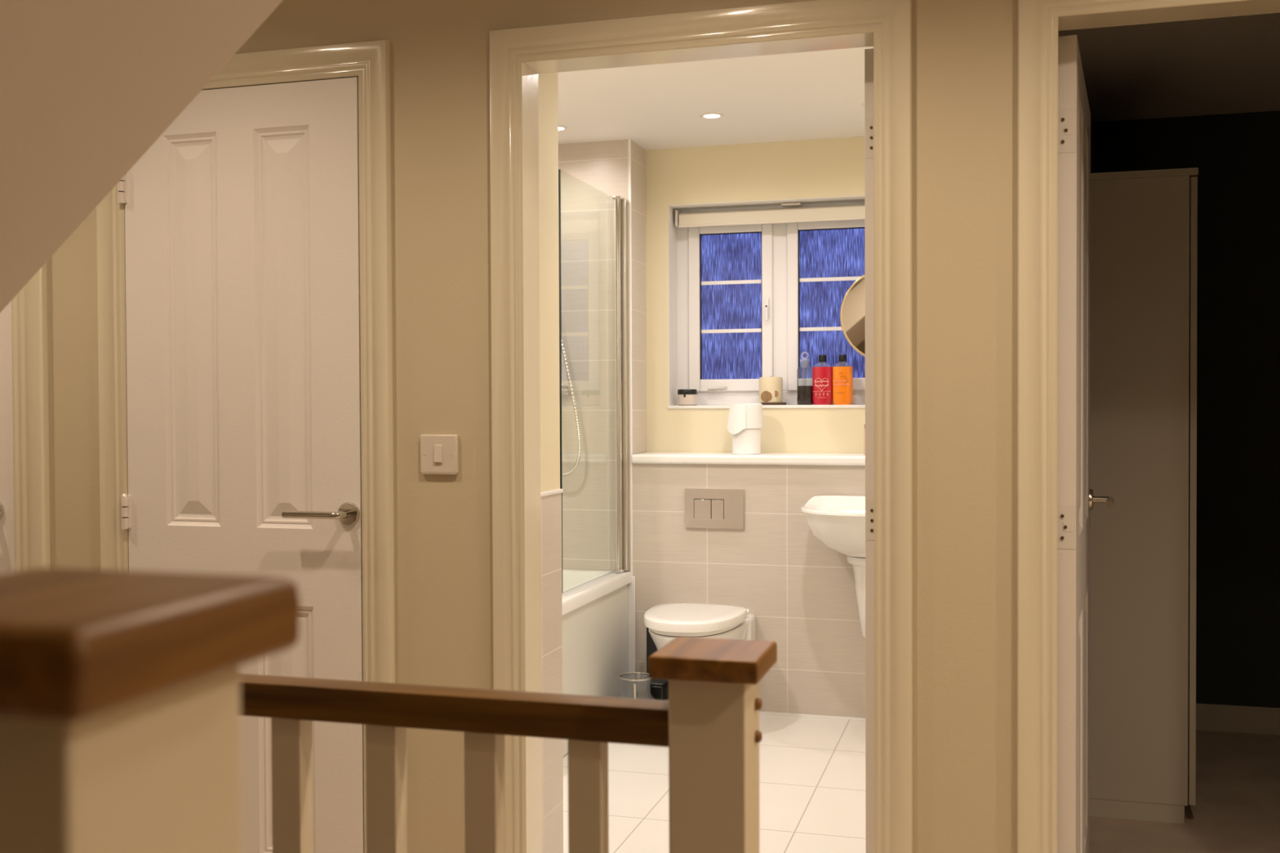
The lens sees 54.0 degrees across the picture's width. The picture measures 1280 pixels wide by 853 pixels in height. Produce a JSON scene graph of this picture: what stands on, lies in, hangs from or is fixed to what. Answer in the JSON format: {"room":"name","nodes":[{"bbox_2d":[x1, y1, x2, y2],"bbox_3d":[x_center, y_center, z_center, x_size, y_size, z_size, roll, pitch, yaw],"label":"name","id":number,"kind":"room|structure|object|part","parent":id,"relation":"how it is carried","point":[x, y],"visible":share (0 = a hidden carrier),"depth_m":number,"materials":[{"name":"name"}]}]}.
{"room":"stair landing","nodes":[
{"label":"stair landing","id":0,"kind":"room"},
{"bbox_2d":[0,0,283,312],"bbox_3d":[-1.325,-0.076,1.392,2.680,2.574,1.100,0,1,16],"label":"ceiling","id":1,"kind":"structure","parent":0,"point":[87,87],"depth_m":1.64,"materials":[{"name":"beige paint"}]},
{"bbox_2d":[46,0,1017,852],"bbox_3d":[0.386,0.038,2.591,5.900,2.415,0.090,0,1,16],"label":"wall","id":2,"kind":"structure","parent":0,"point":[965,52],"depth_m":2.69,"materials":[{"name":"beige paint"}]},
{"bbox_2d":[0,301,14,574],"bbox_3d":[-1.890,0.202,3.193,0.721,1.970,0.096,0,1,16],"label":"door","id":3,"kind":"structure","parent":2,"relation":"in","point":[6,475],"depth_m":3.11,"materials":[{"name":"white paint"}]},
{"bbox_2d":[11,262,50,572],"bbox_3d":[-1.890,0.157,3.194,0.919,2.077,0.020,0,1,16],"label":"trim","id":4,"kind":"structure","parent":2,"relation":"attached to","point":[29,305],"depth_m":3.07,"materials":[{"name":"beige paint"}]},
{"bbox_2d":[117,76,364,852],"bbox_3d":[-0.933,0.203,2.906,0.627,1.970,0.096,0,1,16],"label":"door","id":5,"kind":"structure","parent":2,"relation":"in","point":[243,354],"depth_m":2.90,"materials":[{"name":"white paint"}]},
{"bbox_3d":[-0.726,0.197,2.823,0.146,0.017,0.054,0,1,16],"label":"lever","id":6,"kind":"part","parent":5,"relation":"part of","materials":[{"name":"silver metal"}]},
{"bbox_2d":[96,39,395,852],"bbox_3d":[-0.925,0.168,2.915,0.770,2.055,0.020,0,1,16],"label":"trim","id":7,"kind":"structure","parent":2,"relation":"attached to","point":[369,61],"depth_m":2.82,"materials":[{"name":"beige paint"}]},
{"bbox_2d":[420,434,458,475],"bbox_3d":[-0.444,0.062,2.777,0.089,0.088,0.016,0,1,16],"label":"light switch","id":8,"kind":"object","parent":2,"relation":"attached to","point":[438,452],"visible":1,"depth_m":2.77,"materials":[{"name":"beige plastic"}]},
{"bbox_2d":[540,493,563,852],"bbox_3d":[-0.311,0.683,3.122,0.066,1.014,0.520,0,1,16],"label":"tiles","id":9,"kind":"structure","parent":2,"relation":"attached to","point":[550,505],"depth_m":3.29,"materials":[{"name":"beige tile"}]},
{"bbox_2d":[540,488,563,497],"bbox_3d":[-0.311,0.176,3.115,0.070,0.011,0.525,0,1,16],"label":"trim","id":10,"kind":"structure","parent":2,"relation":"attached to","point":[558,491],"depth_m":3.27,"materials":[{"name":"white tile"}]},
{"bbox_2d":[524,34,873,852],"bbox_3d":[0.123,0.202,2.665,0.759,1.986,0.100,0,1,16],"label":"trim","id":11,"kind":"structure","parent":2,"relation":"attached to","point":[531,70],"depth_m":2.76,"materials":[{"name":"beige paint"}]},
{"bbox_2d":[488,0,912,852],"bbox_3d":[0.109,0.170,2.616,0.895,2.053,0.020,0,1,16],"label":"trim","id":12,"kind":"structure","parent":2,"relation":"attached to","point":[890,21],"depth_m":2.52,"materials":[{"name":"beige paint"}]},
{"bbox_2d":[864,48,874,852],"bbox_3d":[0.615,0.193,2.953,0.098,1.975,0.682,0,1,16],"label":"door","id":13,"kind":"structure","parent":2,"relation":"in","point":[868,53],"depth_m":2.63,"materials":[{"name":"white paint"}]},
{"bbox_2d":[1057,34,1114,852],"bbox_3d":[1.018,0.198,2.853,0.098,1.965,0.748,0,1,22],"label":"door","id":14,"kind":"structure","parent":2,"relation":"in","point":[1076,499],"depth_m":2.53,"materials":[{"name":"white paint"}]},
{"bbox_3d":[1.131,0.184,3.077,0.054,0.017,0.146,0,1,22],"label":"lever","id":15,"kind":"part","parent":14,"relation":"part of","materials":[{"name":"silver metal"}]},
{"bbox_2d":[1017,0,1266,852],"bbox_3d":[1.163,0.170,2.311,0.900,2.053,0.020,0,1,16],"label":"trim","id":16,"kind":"structure","parent":2,"relation":"attached to","point":[1037,20],"depth_m":2.42,"materials":[{"name":"beige paint"}]},
{"bbox_2d":[1057,0,1279,31],"bbox_3d":[1.178,0.203,2.359,0.764,1.986,0.100,0,1,16],"label":"trim","id":17,"kind":"structure","parent":2,"relation":"attached to","point":[1267,6],"depth_m":2.40,"materials":[{"name":"beige paint"}]},
{"bbox_2d":[537,72,559,492],"bbox_3d":[-0.799,-0.500,3.242,1.062,1.351,0.520,0,1,16],"label":"wall","id":18,"kind":"structure","parent":0,"point":[547,82],"depth_m":3.28,"materials":[{"name":"beige paint"}]},
{"bbox_2d":[558,139,645,571],"bbox_3d":[-0.348,-0.021,5.407,0.724,2.345,0.248,0,1,16],"label":"wall","id":19,"kind":"structure","parent":0,"point":[592,173],"depth_m":5.23,"materials":[{"name":"tile"}]},
{"bbox_2d":[559,337,581,476],"bbox_3d":[-0.402,-0.318,5.190,0.330,1.054,0.186,0,1,16],"label":"shower hose","id":20,"kind":"object","parent":19,"relation":"attached to","point":[566,390],"visible":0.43,"depth_m":5.16,"materials":[{"name":"silver metal"}]},
{"bbox_2d":[628,139,632,576],"bbox_3d":[-0.038,-0.278,5.184,0.010,1.805,0.008,0,1,16],"label":"trim","id":21,"kind":"structure","parent":19,"relation":"attached to","point":[629,140],"depth_m":5.18,"materials":[{"name":"white tile"}]},
{"bbox_2d":[759,711,865,719],"bbox_3d":[0.599,1.150,5.021,1.310,0.008,0.006,0,1,16],"label":"trim","id":22,"kind":"structure","parent":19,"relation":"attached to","point":[765,713],"depth_m":4.99,"materials":[{"name":"white tile"}]},
{"bbox_2d":[631,140,646,453],"bbox_3d":[-0.006,-0.535,5.288,0.004,1.295,0.227,0,1,16],"label":"wall","id":23,"kind":"structure","parent":0,"point":[638,274],"depth_m":5.30,"materials":[{"name":"paint"}]},
{"bbox_2d":[632,463,865,718],"bbox_3d":[0.631,0.652,5.130,1.310,1.000,0.238,0,1,16],"label":"wall","id":24,"kind":"structure","parent":0,"point":[800,593],"depth_m":5.04,"materials":[{"name":"tile"}]},
{"bbox_2d":[684,488,744,528],"bbox_3d":[0.301,0.332,5.088,0.243,0.160,0.015,0,1,16],"label":"flush plate","id":25,"kind":"object","parent":24,"relation":"attached to","point":[719,508],"visible":1,"depth_m":5.08,"materials":[{"name":"silver metal"}]},
{"bbox_2d":[631,452,865,466],"bbox_3d":[0.624,0.132,5.106,1.310,0.039,0.250,0,1,16],"label":"shelf","id":26,"kind":"object","parent":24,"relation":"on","point":[671,458],"visible":0.56,"depth_m":5.05,"materials":[{"name":"white tile"}]},
{"bbox_2d":[732,428,760,454],"bbox_3d":[0.436,0.061,5.154,0.116,0.104,0.116,0,1,16],"label":"toilet roll","id":27,"kind":"object","parent":26,"relation":"on","point":[748,441],"visible":0.85,"depth_m":5.10,"materials":[{"name":"white paper"}]},
{"bbox_2d":[727,403,762,434],"bbox_3d":[0.431,-0.032,5.150,0.138,0.124,0.139,0,1,16],"label":"toilet roll","id":28,"kind":"object","parent":27,"relation":"on","point":[741,416],"visible":1,"depth_m":5.09,"materials":[{"name":"white paper"}]},
{"bbox_2d":[863,424,865,454],"bbox_3d":[0.923,0.051,5.002,0.064,0.125,0.064,0,1,16],"label":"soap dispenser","id":29,"kind":"object","parent":26,"relation":"on","point":[864,424],"visible":0.13,"depth_m":5.00,"materials":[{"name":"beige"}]},
{"bbox_2d":[800,495,865,639],"bbox_3d":[0.885,0.508,4.692,0.576,0.671,0.455,0,1,16],"label":"basin","id":30,"kind":"object","parent":24,"relation":"attached to","point":[837,522],"visible":0.33,"depth_m":4.69,"materials":[{"name":"white ceramic"}]},
{"bbox_3d":[0.885,0.397,4.690,0.576,0.242,0.455,0,1,16],"label":"bowl","id":31,"kind":"part","parent":30,"relation":"part of","materials":[{"name":"white ceramic"}]},
{"bbox_2d":[645,136,865,453],"bbox_3d":[0.686,-0.509,5.318,1.310,1.415,0.226,0,1,16],"label":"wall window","id":32,"kind":"structure","parent":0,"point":[833,166],"depth_m":5.31,"materials":[{"name":"beige paint"}]},
{"bbox_2d":[677,389,697,405],"bbox_3d":[0.203,-0.125,5.405,0.084,0.069,0.086,0,1,16],"label":"jar","id":33,"kind":"object","parent":32,"relation":"on","point":[685,397],"visible":1,"depth_m":5.37,"materials":[{"name":"beige"}]},
{"bbox_3d":[0.203,-0.149,5.405,0.084,0.021,0.084,0,1,16],"label":"lid","id":34,"kind":"part","parent":33,"relation":"part of","materials":[{"name":"black plastic"}]},
{"bbox_2d":[675,202,864,228],"bbox_3d":[0.657,-0.898,5.304,1.035,0.083,0.075,0,1,16],"label":"roller blind","id":35,"kind":"object","parent":32,"relation":"attached to","point":[846,212],"visible":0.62,"depth_m":5.30,"materials":[{"name":"beige fabric"}]},
{"bbox_2d":[676,201,865,405],"bbox_3d":[0.682,-0.520,5.370,1.078,0.855,0.098,0,1,16],"label":"window","id":36,"kind":"structure","parent":32,"relation":"attached to","point":[780,331],"depth_m":5.39,"materials":[{"name":"white plastic"}]},
{"bbox_3d":[0.396,-0.523,5.454,0.371,0.742,0.055,0,1,16],"label":"sash","id":37,"kind":"part","parent":36,"relation":"part of","materials":[{"name":"white plastic"}]},
{"bbox_3d":[0.397,-0.521,5.451,0.274,0.632,0.004,0,1,16],"label":"pane","id":38,"kind":"part","parent":36,"relation":"part of","materials":[{"name":"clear glass"}]},
{"bbox_3d":[0.542,-0.501,5.373,0.016,0.100,0.024,0,1,16],"label":"handle","id":39,"kind":"part","parent":36,"relation":"part of","materials":[{"name":"white plastic"}]},
{"bbox_3d":[0.890,-0.523,5.311,0.533,0.742,0.055,0,1,16],"label":"sash","id":40,"kind":"part","parent":36,"relation":"part of","materials":[{"name":"white plastic"}]},
{"bbox_3d":[0.889,-0.521,5.308,0.439,0.632,0.004,0,1,16],"label":"pane","id":41,"kind":"part","parent":36,"relation":"part of","materials":[{"name":"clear glass"}]},
{"bbox_2d":[760,402,786,404],"bbox_3d":[0.564,-0.096,5.310,0.108,0.011,0.108,0,1,16],"label":"coaster","id":42,"kind":"object","parent":32,"relation":"on","point":[762,403],"visible":0.84,"depth_m":5.26,"materials":[{"name":"brown wood"}]},
{"bbox_2d":[759,376,782,402],"bbox_3d":[0.553,-0.158,5.316,0.100,0.110,0.100,0,1,16],"label":"candle","id":43,"kind":"object","parent":42,"relation":"on","point":[771,388],"visible":1,"depth_m":5.27,"materials":[{"name":"beige wax"}]},
{"bbox_2d":[796,353,813,404],"bbox_3d":[0.691,-0.202,5.263,0.067,0.223,0.067,0,1,16],"label":"glass bottle","id":44,"kind":"object","parent":32,"relation":"on","point":[804,393],"visible":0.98,"depth_m":5.24,"materials":[{"name":"black glass"}]},
{"bbox_2d":[812,355,832,404],"bbox_3d":[0.761,-0.194,5.241,0.083,0.208,0.050,0,1,16],"label":"bottle","id":45,"kind":"object","parent":32,"relation":"on","point":[822,376],"visible":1,"depth_m":5.22,"materials":[{"name":"red plastic"}]},
{"bbox_2d":[832,354,853,404],"bbox_3d":[0.842,-0.194,5.218,0.083,0.208,0.051,0,1,16],"label":"bottle","id":46,"kind":"object","parent":32,"relation":"on","point":[842,376],"visible":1,"depth_m":5.20,"materials":[{"name":"orange plastic"}]},
{"bbox_2d":[557,12,1279,150],"bbox_3d":[1.260,-1.184,3.810,4.900,0.060,2.780,0,1,16],"label":"ceiling","id":47,"kind":"structure","parent":0,"point":[815,95],"depth_m":4.33,"materials":[{"name":"white paint"}]},
{"bbox_2d":[558,125,567,131],"bbox_3d":[-0.330,-1.173,4.947,0.090,0.004,0.090,0,1,16],"label":"recessed light","id":48,"kind":"object","parent":47,"relation":"in","point":[561,128],"visible":0.46,"depth_m":4.94,"materials":[{"name":"beige"}]},
{"bbox_2d":[699,112,723,119],"bbox_3d":[0.271,-1.173,4.745,0.090,0.004,0.090,0,1,16],"label":"recessed light","id":49,"kind":"object","parent":47,"relation":"in","point":[707,115],"visible":1,"depth_m":4.75,"materials":[{"name":"beige"}]},
{"bbox_2d":[563,713,1279,852],"bbox_3d":[1.234,1.198,3.725,4.900,0.051,2.600,0,1,16],"label":"floor","id":50,"kind":"structure","parent":0,"point":[812,769],"depth_m":3.95,"materials":[{"name":"tile"}]},
{"bbox_2d":[561,568,635,755],"bbox_3d":[-0.623,0.891,4.431,0.737,0.554,1.809,0,1,16],"label":"bathtub","id":51,"kind":"object","parent":50,"relation":"on","point":[599,635],"visible":0.2,"depth_m":4.87,"materials":[{"name":"white plastic"}]},
{"bbox_2d":[558,168,629,593],"bbox_3d":[-0.168,-0.165,4.851,0.046,1.538,0.712,0,1,16],"label":"screen","id":52,"kind":"object","parent":51,"relation":"on","point":[621,203],"visible":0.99,"depth_m":5.14,"materials":[{"name":"clear glass"}]},
{"bbox_3d":[-0.086,-0.168,5.139,0.022,1.515,0.022,0,1,16],"label":"hinge post","id":53,"kind":"part","parent":52,"relation":"part of","materials":[{"name":"silver metal"}]},
{"bbox_2d":[561,568,631,615],"bbox_3d":[-0.631,0.819,4.432,0.721,0.410,1.809,0,1,16],"label":"tub","id":54,"kind":"object","parent":51,"relation":"in","point":[610,595],"depth_m":4.97,"materials":[{"name":"white ceramic"}]},
{"bbox_2d":[618,672,655,699],"bbox_3d":[-0.015,1.057,4.809,0.164,0.206,0.171,0,1,16],"label":"stand","id":55,"kind":"object","parent":50,"relation":"on","point":[626,673],"visible":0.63,"depth_m":4.79,"materials":[{"name":"silver metal"}]},
{"bbox_2d":[646,626,657,677],"bbox_3d":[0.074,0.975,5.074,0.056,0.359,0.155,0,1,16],"label":"bin","id":56,"kind":"object","parent":50,"relation":"on","point":[651,649],"visible":0.1,"depth_m":5.00,"materials":[{"name":"black plastic"}]},
{"bbox_2d":[637,676,668,700],"bbox_3d":[0.054,1.077,4.936,0.104,0.161,0.105,0,1,16],"label":"box","id":57,"kind":"object","parent":50,"relation":"on","point":[659,687],"visible":0.54,"depth_m":4.89,"materials":[{"name":"black plastic"}]},
{"bbox_3d":[0.054,1.001,4.935,0.100,0.010,0.103,0,1,16],"label":"lid","id":58,"kind":"part","parent":57,"relation":"part of","materials":[{"name":"grey plastic"}]},
{"bbox_2d":[644,603,755,681],"bbox_3d":[0.213,0.932,4.834,0.376,0.454,0.571,0,1,16],"label":"toilet","id":59,"kind":"object","parent":50,"relation":"on","point":[666,622],"visible":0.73,"depth_m":4.68,"materials":[{"name":"white ceramic"}]},
{"bbox_3d":[0.200,0.753,4.788,0.334,0.018,0.441,0,1,16],"label":"seat","id":60,"kind":"part","parent":59,"relation":"part of","materials":[{"name":"white plastic"}]},
{"bbox_3d":[0.198,0.725,4.779,0.376,0.037,0.465,0,1,16],"label":"lid","id":61,"kind":"part","parent":59,"relation":"part of","materials":[{"name":"white plastic"}]},
{"bbox_2d":[1089,167,1198,823],"bbox_3d":[1.506,0.198,4.314,0.593,1.925,1.166,0,1,16],"label":"wardrobe","id":62,"kind":"object","parent":50,"relation":"on","point":[1143,547],"visible":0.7,"depth_m":3.72,"materials":[{"name":"beige laminate"}]},
{"bbox_3d":[1.502,-0.754,4.299,0.593,0.020,1.166,0,1,16],"label":"panel","id":63,"kind":"part","parent":62,"relation":"part of","materials":[{"name":"beige laminate"}]},
{"bbox_3d":[1.700,0.188,3.956,0.018,1.842,0.576,0,1,16],"label":"door","id":64,"kind":"part","parent":62,"relation":"part of","materials":[{"name":"beige laminate"}]},
{"bbox_2d":[1090,110,1279,707],"bbox_3d":[2.668,-0.016,4.647,2.660,2.335,0.090,0,1,16],"label":"wall","id":65,"kind":"structure","parent":0,"point":[1236,156],"depth_m":4.72,"materials":[{"name":"grey paint"}]},
{"bbox_2d":[1195,703,1279,735],"bbox_3d":[2.903,1.102,4.544,1.950,0.100,0.015,0,1,16],"label":"baseboard","id":66,"kind":"structure","parent":65,"relation":"attached to","point":[1214,717],"depth_m":4.73,"materials":[{"name":"beige paint"}]},
{"bbox_3d":[-0.367,1.345,-0.187,5.800,0.200,5.890,0,1,16],"label":"floor","id":67,"kind":"structure","parent":0,"visible":0},
{"bbox_2d":[0,567,300,852],"bbox_3d":[-0.241,0.651,0.533,0.146,1.164,0.148,0,1,16],"label":"newel post","id":68,"kind":"object","parent":67,"relation":"on","point":[120,690],"visible":1,"depth_m":0.49,"materials":[{"name":"beige paint"}]},
{"bbox_3d":[-0.240,0.664,0.534,0.102,1.137,0.110,0,1,16],"label":"post","id":69,"kind":"part","parent":68,"relation":"part of","materials":[{"name":"beige paint"}]},
{"bbox_2d":[648,636,777,852],"bbox_3d":[0.093,0.742,1.541,0.132,0.944,0.132,0,1,16],"label":"newel post","id":70,"kind":"object","parent":67,"relation":"on","point":[715,736],"visible":1,"depth_m":1.49,"materials":[{"name":"beige paint"}]},
{"bbox_2d":[240,673,668,746],"bbox_3d":[-0.684,0.362,1.748,1.514,0.048,0.051,0,1,16],"label":"handrail","id":71,"kind":"object","parent":70,"relation":"attached to","point":[605,719],"visible":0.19,"depth_m":1.59,"materials":[{"name":"brown wood"}]},
{"bbox_3d":[0.093,0.755,1.541,0.094,0.918,0.090,0,1,16],"label":"post","id":72,"kind":"part","parent":70,"relation":"part of","materials":[{"name":"beige paint"}]},
{"bbox_3d":[-0.623,1.199,1.743,1.394,0.030,0.050,0,1,16],"label":"base rail","id":73,"kind":"object","parent":67,"relation":"on","visible":0},
{"bbox_2d":[271,717,313,852],"bbox_3d":[-0.465,0.785,1.692,0.043,0.799,0.033,0,1,16],"label":"baluster","id":74,"kind":"object","parent":73,"relation":"on","point":[292,812],"visible":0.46,"depth_m":1.67,"materials":[{"name":"beige paint"}]},
{"bbox_2d":[365,724,407,852],"bbox_3d":[-0.331,0.785,1.653,0.043,0.799,0.033,0,1,16],"label":"baluster","id":75,"kind":"object","parent":73,"relation":"on","point":[385,746],"visible":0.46,"depth_m":1.63,"materials":[{"name":"beige paint"}]},
{"bbox_2d":[464,732,505,852],"bbox_3d":[-0.197,0.785,1.615,0.043,0.799,0.033,0,1,16],"label":"baluster","id":76,"kind":"object","parent":73,"relation":"on","point":[484,753],"visible":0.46,"depth_m":1.59,"materials":[{"name":"beige paint"}]},
{"bbox_2d":[568,739,608,852],"bbox_3d":[-0.063,0.785,1.576,0.043,0.799,0.033,0,1,16],"label":"baluster","id":77,"kind":"object","parent":73,"relation":"on","point":[588,761],"visible":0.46,"depth_m":1.56,"materials":[{"name":"beige paint"}]},
{"bbox_3d":[1.010,-0.011,3.893,0.105,2.365,2.760,0,1,16],"label":"wall","id":78,"kind":"structure","parent":0,"visible":0},
{"bbox_2d":[840,274,865,356],"bbox_3d":[1.023,-0.438,4.941,0.467,0.369,0.089,0,1,7],"label":"round mirror","id":79,"kind":"object","parent":78,"relation":"attached to","point":[852,313],"visible":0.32,"depth_m":4.97,"materials":[{"name":"silver glass"}]}
]}

